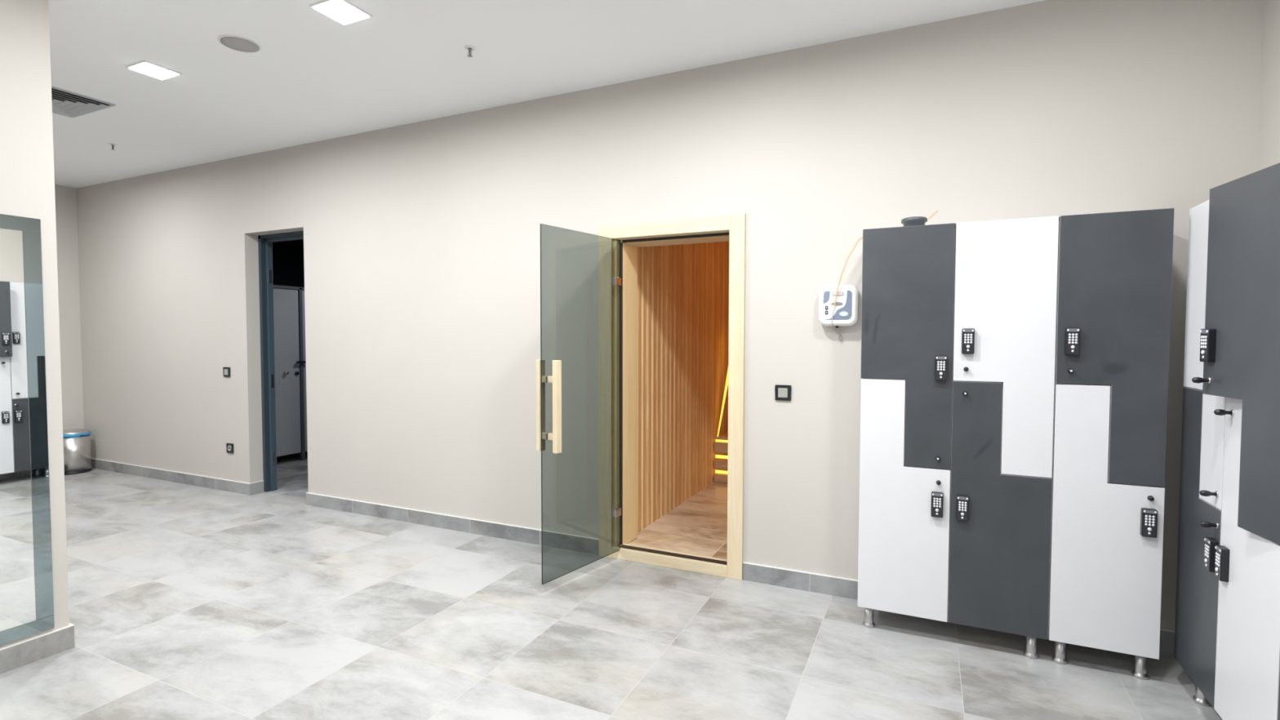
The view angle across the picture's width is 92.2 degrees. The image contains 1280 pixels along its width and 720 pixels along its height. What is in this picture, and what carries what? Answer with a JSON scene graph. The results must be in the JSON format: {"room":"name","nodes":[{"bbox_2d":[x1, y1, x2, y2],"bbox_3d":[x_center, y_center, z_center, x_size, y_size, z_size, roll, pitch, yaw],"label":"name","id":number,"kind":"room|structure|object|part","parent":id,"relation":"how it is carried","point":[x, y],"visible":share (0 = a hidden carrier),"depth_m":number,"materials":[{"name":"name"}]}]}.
{"room":"changing room","nodes":[
{"label":"changing room","id":0,"kind":"room"},
{"bbox_2d":[0,0,69,648],"bbox_3d":[-3.426,-0.131,1.143,0.240,2.965,3.582,1,2,25],"label":"wall partition","id":1,"kind":"structure","parent":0,"point":[27,175],"depth_m":2.64,"materials":[{"name":"beige paint"}]},
{"bbox_2d":[0,213,54,645],"bbox_3d":[-2.786,0.303,2.237,0.009,1.786,0.977,1,2,25],"label":"wall mirror","id":2,"kind":"object","parent":1,"relation":"attached to","point":[26,576],"visible":1,"depth_m":2.61,"materials":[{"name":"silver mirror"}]},
{"bbox_2d":[0,228,35,631],"bbox_3d":[-2.787,0.303,2.238,0.007,1.666,0.857,1,2,25],"label":"mirror glass","id":3,"kind":"object","parent":2,"relation":"on","point":[17,412],"depth_m":2.59,"materials":[{"name":"silver mirror"}]},
{"bbox_2d":[0,622,75,674],"bbox_3d":[-3.421,1.300,1.199,0.252,0.102,3.594,1,2,25],"label":"baseboard","id":4,"kind":"structure","parent":1,"relation":"attached to","point":[13,656],"depth_m":2.65,"materials":[{"name":"grey tile"}]},
{"bbox_2d":[54,184,84,429],"bbox_3d":[-7.251,-0.245,4.060,0.200,2.965,5.640,1,2,25],"label":"wall","id":5,"kind":"structure","parent":0,"point":[66,217],"depth_m":6.48,"materials":[{"name":"beige paint"}]},
{"bbox_2d":[271,239,303,252],"bbox_3d":[-3.113,-1.534,7.464,4.400,0.100,3.610,1,2,25],"label":"ceiling","id":6,"kind":"structure","parent":0,"point":[293,245],"depth_m":8.11,"materials":[{"name":"black"}]},
{"bbox_2d":[272,248,304,287],"bbox_3d":[-5.085,-0.220,8.377,0.100,2.600,3.510,1,2,25],"label":"wall","id":7,"kind":"structure","parent":0,"point":[288,267],"depth_m":8.59,"materials":[{"name":"black"}]},
{"bbox_2d":[48,0,1045,188],"bbox_3d":[-2.876,-1.720,1.992,9.825,0.150,6.090,1,2,25],"label":"ceiling","id":8,"kind":"structure","parent":0,"point":[313,77],"depth_m":3.42,"materials":[{"name":"white paint"}]},
{"bbox_2d":[51,86,115,117],"bbox_3d":[-3.909,-1.714,4.031,0.552,0.018,0.550,1,2,25],"label":"ceiling vent","id":9,"kind":"object","parent":8,"relation":"in","point":[64,103],"visible":0.48,"depth_m":4.13,"materials":[{"name":"black"}]},
{"bbox_2d":[108,142,117,150],"bbox_3d":[-4.301,-1.737,5.025,0.056,0.046,0.056,1,2,25],"label":"sprinkler","id":10,"kind":"object","parent":8,"relation":"attached to","point":[110,144],"visible":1,"depth_m":5.02,"materials":[{"name":"white metal"}]},
{"bbox_2d":[125,60,182,79],"bbox_3d":[-2.858,-1.700,3.624,0.196,0.011,0.194,1,2,25],"label":"recessed light","id":11,"kind":"object","parent":8,"relation":"in","point":[144,67],"visible":1,"depth_m":3.60,"materials":[{"name":"white plastic"}]},
{"bbox_2d":[217,35,261,53],"bbox_3d":[-2.140,-1.688,3.295,0.196,0.008,0.196,1,2,25],"label":"ceiling speaker","id":12,"kind":"object","parent":8,"relation":"attached to","point":[238,43],"visible":1,"depth_m":3.28,"materials":[{"name":"white plastic"}]},
{"bbox_2d":[309,0,372,25],"bbox_3d":[-1.435,-1.673,2.961,0.196,0.011,0.194,1,2,25],"label":"recessed light","id":13,"kind":"object","parent":8,"relation":"in","point":[342,11],"visible":1,"depth_m":2.95,"materials":[{"name":"white plastic"}]},
{"bbox_2d":[464,45,475,57],"bbox_3d":[-0.922,-1.669,3.340,0.056,0.046,0.056,1,2,25],"label":"sprinkler","id":14,"kind":"object","parent":8,"relation":"attached to","point":[469,48],"visible":1,"depth_m":3.33,"materials":[{"name":"white metal"}]},
{"bbox_2d":[0,451,1222,719],"bbox_3d":[-2.118,1.308,3.741,9.825,0.100,9.700,1,2,25],"label":"floor","id":15,"kind":"structure","parent":0,"point":[186,602],"depth_m":2.84,"materials":[{"name":"tile"}]},
{"bbox_2d":[62,428,92,475],"bbox_3d":[-5.845,0.933,6.327,0.297,0.445,0.320,1,2,25],"label":"pedal bin","id":16,"kind":"object","parent":15,"relation":"on","point":[77,442],"visible":0.62,"depth_m":6.26,"materials":[{"name":"silver metal"}]},
{"bbox_3d":[-5.841,0.731,6.331,0.294,0.040,0.294,1,2,25],"label":"lid","id":17,"kind":"part","parent":16,"relation":"part of","materials":[{"name":"silver metal"}]},
{"bbox_2d":[273,284,307,460],"bbox_3d":[-3.809,0.157,6.973,0.070,1.955,1.600,1,2,25],"label":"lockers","id":18,"kind":"object","parent":15,"relation":"on","point":[289,311],"visible":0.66,"depth_m":6.83,"materials":[{"name":"grey"}]},
{"bbox_3d":[-3.819,-0.805,6.943,0.045,0.030,1.600,1,2,25],"label":"rail","id":19,"kind":"part","parent":18,"relation":"part of","materials":[{"name":"grey metal"}]},
{"bbox_3d":[-3.808,0.025,6.935,0.040,0.027,0.140,1,2,25],"label":"lever handle","id":20,"kind":"part","parent":18,"relation":"part of","materials":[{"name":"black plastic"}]},
{"bbox_3d":[-3.830,0.160,6.958,0.045,1.950,0.035,1,2,25],"label":"post","id":21,"kind":"part","parent":18,"relation":"part of","materials":[{"name":"grey metal"}]},
{"bbox_3d":[-3.654,0.114,7.341,0.020,1.835,0.800,1,2,25],"label":"door","id":22,"kind":"part","parent":18,"relation":"part of","materials":[{"name":"grey"}]},
{"bbox_2d":[857,216,1058,658],"bbox_3d":[1.462,0.314,2.905,0.778,1.961,0.352,1,2,25],"label":"tall cabinet","id":23,"kind":"object","parent":15,"relation":"on","point":[958,321],"depth_m":2.75,"materials":[{"name":"white laminate"}]},
{"bbox_3d":[1.113,1.238,2.995,0.058,0.106,0.058,1,2,25],"label":"leg","id":24,"kind":"part","parent":23,"relation":"part of","materials":[{"name":"silver metal"}]},
{"bbox_3d":[1.228,0.642,2.872,0.387,1.098,0.018,1,2,25],"label":"door","id":25,"kind":"part","parent":23,"relation":"part of","materials":[{"name":"white laminate"}]},
{"bbox_3d":[1.229,-0.061,2.846,0.387,1.104,0.018,1,2,25],"label":"door","id":26,"kind":"part","parent":23,"relation":"part of","materials":[{"name":"grey laminate"}]},
{"bbox_3d":[1.294,-0.640,2.906,0.114,0.054,0.114,1,2,25],"label":"pipe cap","id":27,"kind":"part","parent":23,"relation":"part of","materials":[{"name":"grey plastic"}]},
{"bbox_3d":[1.579,0.648,2.708,0.381,1.098,0.018,1,2,25],"label":"door","id":28,"kind":"part","parent":23,"relation":"part of","materials":[{"name":"grey laminate"}]},
{"bbox_3d":[1.581,-0.054,2.682,0.381,1.104,0.018,1,2,25],"label":"door","id":29,"kind":"part","parent":23,"relation":"part of","materials":[{"name":"white laminate"}]},
{"bbox_3d":[1.722,1.250,2.711,0.058,0.106,0.058,1,2,25],"label":"leg","id":30,"kind":"part","parent":23,"relation":"part of","materials":[{"name":"silver metal"}]},
{"bbox_2d":[1047,208,1173,679],"bbox_3d":[1.986,0.350,2.662,0.379,1.909,0.352,1,2,25],"label":"tall cabinet","id":31,"kind":"object","parent":15,"relation":"on","point":[1114,269],"visible":0.97,"depth_m":2.52,"materials":[{"name":"white laminate"}]},
{"bbox_3d":[1.818,1.252,2.666,0.058,0.106,0.058,1,2,25],"label":"leg","id":32,"kind":"part","parent":31,"relation":"part of","materials":[{"name":"silver metal"}]},
{"bbox_3d":[1.794,0.046,2.564,0.020,0.020,0.021,1,2,25],"label":"knob","id":33,"kind":"part","parent":31,"relation":"part of","materials":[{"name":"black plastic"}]},
{"bbox_3d":[1.926,0.655,2.546,0.373,1.098,0.018,1,2,25],"label":"door","id":34,"kind":"part","parent":31,"relation":"part of","materials":[{"name":"white laminate"}]},
{"bbox_3d":[1.928,-0.048,2.520,0.373,1.104,0.018,1,2,25],"label":"door","id":35,"kind":"part","parent":31,"relation":"part of","materials":[{"name":"grey laminate"}]},
{"bbox_3d":[2.071,1.256,2.549,0.058,0.106,0.058,1,2,25],"label":"leg","id":36,"kind":"part","parent":31,"relation":"part of","materials":[{"name":"silver metal"}]},
{"bbox_3d":[2.047,0.555,2.466,0.020,0.020,0.019,1,2,25],"label":"knob","id":37,"kind":"part","parent":31,"relation":"part of","materials":[{"name":"black plastic"}]},
{"bbox_2d":[1173,162,1279,719],"bbox_3d":[2.086,0.372,2.071,0.396,1.909,0.802,1,2,25],"label":"tall cabinet","id":38,"kind":"object","parent":15,"relation":"on","point":[1227,628],"visible":0.99,"depth_m":2.02,"materials":[{"name":"white laminate"}]},
{"bbox_3d":[2.097,0.664,2.304,0.018,1.098,0.384,1,2,25],"label":"door","id":39,"kind":"part","parent":38,"relation":"part of","materials":[{"name":"grey laminate"}]},
{"bbox_3d":[1.914,0.069,2.101,0.048,0.021,0.022,1,2,16],"label":"knob","id":40,"kind":"part","parent":38,"relation":"part of","materials":[{"name":"black plastic"}]},
{"bbox_3d":[2.162,1.263,2.366,0.058,0.106,0.058,1,2,25],"label":"leg","id":41,"kind":"part","parent":38,"relation":"part of","materials":[{"name":"silver metal"}]},
{"bbox_3d":[2.098,-0.038,2.278,0.018,1.104,0.384,1,2,25],"label":"door","id":42,"kind":"part","parent":38,"relation":"part of","materials":[{"name":"white laminate"}]},
{"bbox_3d":[1.996,0.578,2.162,0.048,0.021,0.022,1,2,25],"label":"knob","id":43,"kind":"part","parent":38,"relation":"part of","materials":[{"name":"black plastic"}]},
{"bbox_3d":[2.001,0.470,2.167,0.048,0.021,0.022,1,2,25],"label":"knob","id":44,"kind":"part","parent":38,"relation":"part of","materials":[{"name":"black plastic"}]},
{"bbox_3d":[1.961,0.176,2.069,0.048,0.021,0.022,1,2,25],"label":"knob","id":45,"kind":"part","parent":38,"relation":"part of","materials":[{"name":"black plastic"}]},
{"bbox_3d":[1.899,-0.025,1.928,0.018,1.104,0.408,1,2,16],"label":"door","id":46,"kind":"part","parent":38,"relation":"part of","materials":[{"name":"grey laminate"}]},
{"bbox_3d":[1.928,0.677,1.941,0.018,1.098,0.408,1,2,25],"label":"door","id":47,"kind":"part","parent":38,"relation":"part of","materials":[{"name":"white laminate"}]},
{"bbox_2d":[1277,675,1279,719],"bbox_3d":[1.774,0.399,1.333,0.338,1.909,0.800,1,2,25],"label":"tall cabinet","id":48,"kind":"object","parent":15,"relation":"on","point":[1278,716],"visible":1,"depth_m":1.76,"materials":[{"name":"white"}]},
{"bbox_2d":[75,0,1263,630],"bbox_3d":[-1.644,-0.260,4.694,9.825,2.965,0.250,1,2,25],"label":"wall","id":49,"kind":"structure","parent":0,"point":[422,239],"depth_m":3.91,"materials":[{"name":"beige paint"}]},
{"bbox_2d":[222,367,230,377],"bbox_3d":[-3.710,0.108,5.527,0.089,0.086,0.014,1,2,25],"label":"light switch","id":50,"kind":"object","parent":49,"relation":"attached to","point":[226,371],"visible":1,"depth_m":5.52,"materials":[{"name":"black plastic"}]},
{"bbox_2d":[226,443,233,453],"bbox_3d":[-3.691,0.793,5.543,0.089,0.086,0.013,1,2,25],"label":"power socket","id":51,"kind":"object","parent":49,"relation":"attached to","point":[229,446],"visible":1,"depth_m":5.54,"materials":[{"name":"black plastic"}]},
{"bbox_2d":[257,231,303,492],"bbox_3d":[-3.034,0.045,5.401,0.764,2.299,0.099,1,2,25],"label":"door frame","id":52,"kind":"structure","parent":49,"relation":"in","point":[264,242],"depth_m":5.53,"materials":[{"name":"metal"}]},
{"bbox_3d":[-3.320,-0.751,5.527,0.004,0.120,0.025,1,2,25],"label":"strike plate","id":53,"kind":"part","parent":52,"relation":"part of","materials":[{"name":"silver metal"}]},
{"bbox_3d":[-3.321,0.188,5.562,0.004,0.120,0.025,1,2,25],"label":"strike plate","id":54,"kind":"part","parent":52,"relation":"part of","materials":[{"name":"silver metal"}]},
{"bbox_3d":[-3.322,0.887,5.588,0.004,0.120,0.025,1,2,25],"label":"strike plate","id":55,"kind":"part","parent":52,"relation":"part of","materials":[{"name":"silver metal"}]},
{"bbox_2d":[91,457,1174,653],"bbox_3d":[-1.677,1.173,4.682,9.425,0.102,0.130,1,2,25],"label":"baseboard","id":56,"kind":"structure","parent":49,"relation":"attached to","point":[768,575],"depth_m":4.34,"materials":[{"name":"grey tile"}]},
{"bbox_2d":[536,213,746,584],"bbox_3d":[0.059,0.218,3.547,0.994,2.100,0.941,1,2,25],"label":"door","id":57,"kind":"structure","parent":49,"relation":"in","point":[618,243],"depth_m":3.84,"materials":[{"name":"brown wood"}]},
{"bbox_3d":[-0.529,0.249,3.372,0.072,0.500,0.042,2,3,36],"label":"handle","id":58,"kind":"part","parent":57,"relation":"part of","materials":[{"name":"brown wood"}]},
{"bbox_3d":[-0.463,0.251,3.323,0.072,0.500,0.042,2,3,36],"label":"handle","id":59,"kind":"part","parent":57,"relation":"part of","materials":[{"name":"brown wood"}]},
{"bbox_3d":[-0.327,0.238,3.576,0.008,1.942,0.679,2,3,36],"label":"glass","id":60,"kind":"part","parent":57,"relation":"part of","materials":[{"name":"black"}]},
{"bbox_3d":[-0.216,0.205,3.895,0.091,2.100,0.022,1,2,25],"label":"casing","id":61,"kind":"part","parent":57,"relation":"part of","materials":[{"name":"brown wood"}]},
{"bbox_3d":[0.170,-0.793,3.678,0.758,0.088,0.022,1,2,25],"label":"casing","id":62,"kind":"part","parent":57,"relation":"part of","materials":[{"name":"brown wood"}]},
{"bbox_3d":[0.553,0.220,3.536,0.090,2.100,0.022,1,2,25],"label":"casing","id":63,"kind":"part","parent":57,"relation":"part of","materials":[{"name":"brown wood"}]},
{"bbox_2d":[774,384,791,400],"bbox_3d":[0.796,0.182,3.426,0.089,0.086,0.014,1,2,25],"label":"light switch","id":64,"kind":"object","parent":49,"relation":"attached to","point":[783,393],"visible":1,"depth_m":3.42,"materials":[{"name":"black plastic"}]},
{"bbox_2d":[818,284,858,328],"bbox_3d":[1.047,-0.282,3.254,0.196,0.226,0.082,1,2,25],"label":"control box","id":65,"kind":"object","parent":49,"relation":"attached to","point":[846,310],"visible":1,"depth_m":3.22,"materials":[{"name":"white plastic"}]},
{"bbox_3d":[0.982,-0.331,3.241,0.033,0.063,0.002,1,2,25],"label":"corner panel","id":66,"kind":"part","parent":65,"relation":"part of","materials":[{"name":"blue plastic"}]},
{"bbox_3d":[1.036,-0.287,3.217,0.135,0.151,0.002,1,2,25],"label":"panel","id":67,"kind":"part","parent":65,"relation":"part of","materials":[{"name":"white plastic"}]},
{"bbox_2d":[831,210,937,341],"bbox_3d":[1.226,-0.409,3.104,0.495,0.629,0.098,2,3,37],"label":"cable","id":68,"kind":"object","parent":65,"relation":"attached to","point":[936,211],"visible":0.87,"depth_m":3.19,"materials":[{"name":"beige plastic"}]},
{"bbox_2d":[628,474,727,559],"bbox_3d":[1.402,1.253,4.686,2.295,0.152,2.610,1,2,25],"label":"floor","id":69,"kind":"structure","parent":0,"point":[698,526],"depth_m":4.34,"materials":[{"name":"tile"}]},
{"bbox_2d":[714,431,728,483],"bbox_3d":[1.792,0.932,5.535,2.155,0.419,0.580,1,2,25],"label":"bench","id":70,"kind":"object","parent":69,"relation":"on","point":[722,441],"visible":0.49,"depth_m":5.71,"materials":[{"name":"brown wood"}]},
{"bbox_3d":[1.793,0.735,5.528,2.155,0.023,0.580,1,2,25],"label":"seat","id":71,"kind":"part","parent":70,"relation":"part of","materials":[{"name":"brown wood"}]},
{"bbox_2d":[717,368,728,436],"bbox_3d":[0.818,0.235,5.803,0.274,0.948,0.034,-2,3,-39],"label":"light","id":72,"kind":"object","parent":70,"relation":"on","point":[726,380],"visible":0.59,"depth_m":5.77,"materials":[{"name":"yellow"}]},
{"bbox_2d":[636,241,728,533],"bbox_3d":[0.422,-0.002,5.191,0.050,2.420,2.380,1,2,25],"label":"wall","id":73,"kind":"structure","parent":0,"point":[683,289],"depth_m":4.91,"materials":[{"name":"brown wood"}]},
{"bbox_2d":[1257,0,1279,171],"bbox_3d":[1.472,-0.080,-0.005,0.200,2.965,5.640,1,2,25],"label":"wall","id":74,"kind":"structure","parent":0,"point":[1268,147],"depth_m":2.48,"materials":[{"name":"beige paint"}]}
]}

